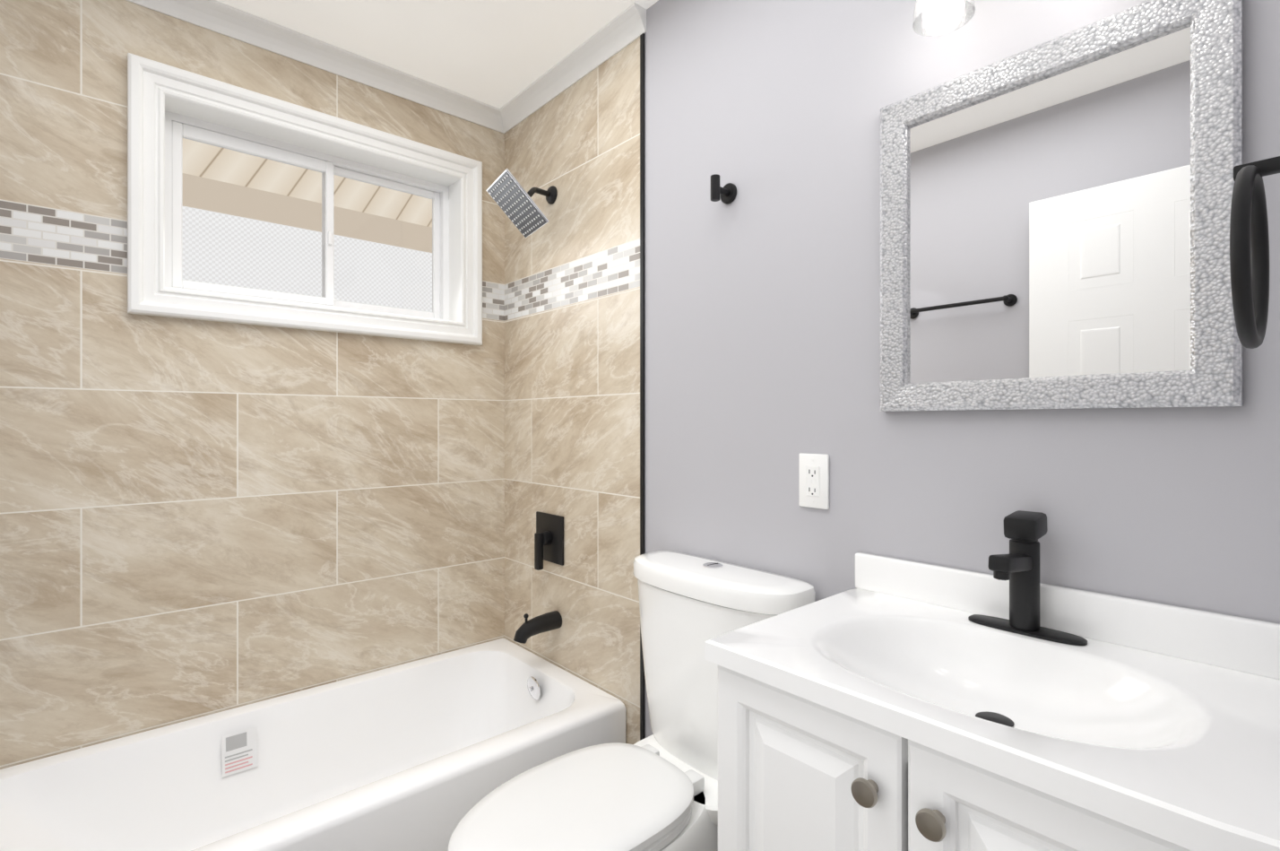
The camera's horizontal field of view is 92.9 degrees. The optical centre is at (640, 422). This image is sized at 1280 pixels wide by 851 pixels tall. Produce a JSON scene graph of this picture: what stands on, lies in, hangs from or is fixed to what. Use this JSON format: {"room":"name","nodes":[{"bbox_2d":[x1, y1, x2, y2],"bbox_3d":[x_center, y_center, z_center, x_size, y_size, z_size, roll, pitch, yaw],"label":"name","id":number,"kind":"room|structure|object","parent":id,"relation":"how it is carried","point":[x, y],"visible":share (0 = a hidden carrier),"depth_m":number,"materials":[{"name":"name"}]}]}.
{"room":"bathroom","nodes":[
{"label":"bathroom","id":0,"kind":"room"},
{"bbox_2d":[0,0,504,769],"bbox_3d":[-1.106,0.012,1.885,1.530,2.430,0.001,0,0,-42],"label":"tiled wall","id":1,"kind":"structure","parent":0,"point":[199,518],"depth_m":1.73,"materials":[{"name":"tile"}]},
{"bbox_2d":[127,52,482,345],"bbox_3d":[-1.036,-0.641,2.023,1.029,0.693,0.176,0,0,-42],"label":"window unit","id":2,"kind":"structure","parent":1,"relation":"in","point":[178,127],"depth_m":1.91,"materials":[{"name":"white plastic"}]},
{"bbox_2d":[125,0,505,133],"bbox_3d":[-1.090,-1.170,1.869,1.529,0.066,0.046,0,0,-42],"label":"crown molding","id":3,"kind":"structure","parent":1,"relation":"attached to","point":[213,15],"depth_m":1.93,"materials":[{"name":"white wood"}]},
{"bbox_2d":[216,0,658,108],"bbox_3d":[-0.396,-1.203,1.085,1.530,0.001,2.140,0,0,-42],"label":"ceiling","id":4,"kind":"structure","parent":0,"point":[498,54],"depth_m":1.87,"materials":[{"name":"white paint"}]},
{"bbox_2d":[504,36,639,743],"bbox_3d":[-0.264,0.012,2.089,0.001,2.430,0.812,0,0,-42],"label":"tiled wall","id":5,"kind":"structure","parent":0,"point":[572,361],"depth_m":2.01,"materials":[{"name":"tile"}]},
{"bbox_2d":[486,168,557,238],"bbox_3d":[-0.369,-0.738,2.027,0.230,0.187,0.200,0,0,-32],"label":"shower head","id":6,"kind":"object","parent":5,"relation":"attached to","point":[511,196],"visible":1,"depth_m":2.00},
{"bbox_2d":[513,610,562,643],"bbox_3d":[-0.351,0.686,2.059,0.168,0.096,0.060,0,0,-42],"label":"tub spout","id":7,"kind":"object","parent":5,"relation":"attached to","point":[539,624],"visible":1,"depth_m":2.04,"materials":[{"name":"black metal"}]},
{"bbox_2d":[534,510,563,570],"bbox_3d":[-0.338,0.415,2.125,0.061,0.189,0.168,0,0,-42],"label":"shower valve","id":8,"kind":"object","parent":5,"relation":"attached to","point":[549,540],"visible":1,"depth_m":2.11,"materials":[{"name":"black metal"}]},
{"bbox_2d":[498,2,646,132],"bbox_3d":[-0.255,-1.170,2.044,0.046,0.066,0.772,0,0,-42],"label":"crown molding","id":9,"kind":"structure","parent":5,"relation":"attached to","point":[618,33],"depth_m":1.99,"materials":[{"name":"white wood"}]},
{"bbox_2d":[640,33,644,740],"bbox_3d":[0.007,0.046,1.777,0.008,2.362,0.015,0,0,-42],"label":"trim","id":10,"kind":"structure","parent":5,"relation":"attached to","point":[642,342],"depth_m":1.77,"materials":[{"name":"black metal"}]},
{"bbox_2d":[644,0,1279,737],"bbox_3d":[0.446,0.012,1.289,0.001,2.430,1.328,0,0,-42],"label":"wall","id":11,"kind":"structure","parent":0,"point":[761,332],"depth_m":1.30,"materials":[{"name":"grey paint"}]},
{"bbox_2d":[710,173,736,204],"bbox_3d":[0.202,-0.579,1.514,0.065,0.060,0.050,0,0,-42],"label":"robe hook","id":12,"kind":"object","parent":11,"relation":"attached to","point":[727,192],"visible":1,"depth_m":1.51,"materials":[{"name":"black metal"}]},
{"bbox_2d":[799,452,829,509],"bbox_3d":[0.385,0.129,1.350,0.009,0.120,0.074,0,0,-42],"label":"outlet","id":13,"kind":"object","parent":11,"relation":"attached to","point":[814,480],"visible":1,"depth_m":1.34,"materials":[{"name":"white plastic"}]},
{"bbox_2d":[912,0,975,36],"bbox_3d":[0.612,-0.838,0.989,0.148,0.280,0.400,0,0,-42],"label":"sconce","id":14,"kind":"object","parent":11,"relation":"attached to","point":[939,7],"visible":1,"depth_m":1.07,"materials":[{"name":"white glass"}]},
{"bbox_2d":[880,0,1242,411],"bbox_3d":[0.657,-0.327,1.030,0.023,0.607,0.517,0,0,-42],"label":"mirror","id":15,"kind":"object","parent":11,"relation":"attached to","point":[1055,215],"visible":0.94,"depth_m":0.98,"materials":[{"name":"silver metal"}]},
{"label":"floor","id":16,"kind":"structure","parent":0,"visible":0},
{"bbox_2d":[0,638,625,850],"bbox_3d":[-0.857,1.034,1.605,1.526,0.385,0.747,0,0,-42],"label":"bathtub","id":17,"kind":"object","parent":16,"relation":"on","point":[427,754],"visible":0.88,"depth_m":1.69,"materials":[{"name":"white ceramic"}]},
{"bbox_2d":[448,550,815,850],"bbox_3d":[-0.039,0.786,1.267,0.735,0.888,0.498,0,0,-42],"label":"toilet","id":18,"kind":"object","parent":16,"relation":"on","point":[657,790],"visible":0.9,"depth_m":1.29,"materials":[{"name":"white ceramic"}]},
{"bbox_2d":[704,552,1279,850],"bbox_3d":[0.487,0.748,0.870,0.488,0.958,0.640,0,0,-42],"label":"bathroom vanity","id":19,"kind":"object","parent":16,"relation":"on","point":[889,704],"visible":1,"depth_m":0.82,"materials":[{"name":"white"}]},
{"bbox_2d":[968,510,1087,645],"bbox_3d":[0.598,0.243,0.966,0.159,0.192,0.168,0,0,-42],"label":"faucet","id":20,"kind":"object","parent":19,"relation":"on","point":[1017,566],"visible":1,"depth_m":0.97,"materials":[{"name":"black metal"}]},
{"bbox_3d":[0.361,0.012,0.232,1.530,2.430,0.140,0,0,-42],"label":"wall","id":21,"kind":"structure","parent":0,"visible":0},
{"bbox_2d":[1229,155,1279,348],"bbox_3d":[0.584,-0.166,0.560,0.169,0.192,0.053,0,0,-42],"label":"towel ring","id":22,"kind":"object","parent":21,"relation":"attached to","point":[1249,254],"visible":1,"depth_m":0.54,"materials":[{"name":"black metal"}]},
{"label":"outside","id":23,"kind":"structure","parent":0,"visible":0},
{"bbox_2d":[182,138,432,311],"bbox_3d":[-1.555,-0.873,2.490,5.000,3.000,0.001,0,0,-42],"label":"window glass","id":24,"kind":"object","parent":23,"point":[265,191],"depth_m":2.57,"materials":[{"name":"clear glass"}]}
]}

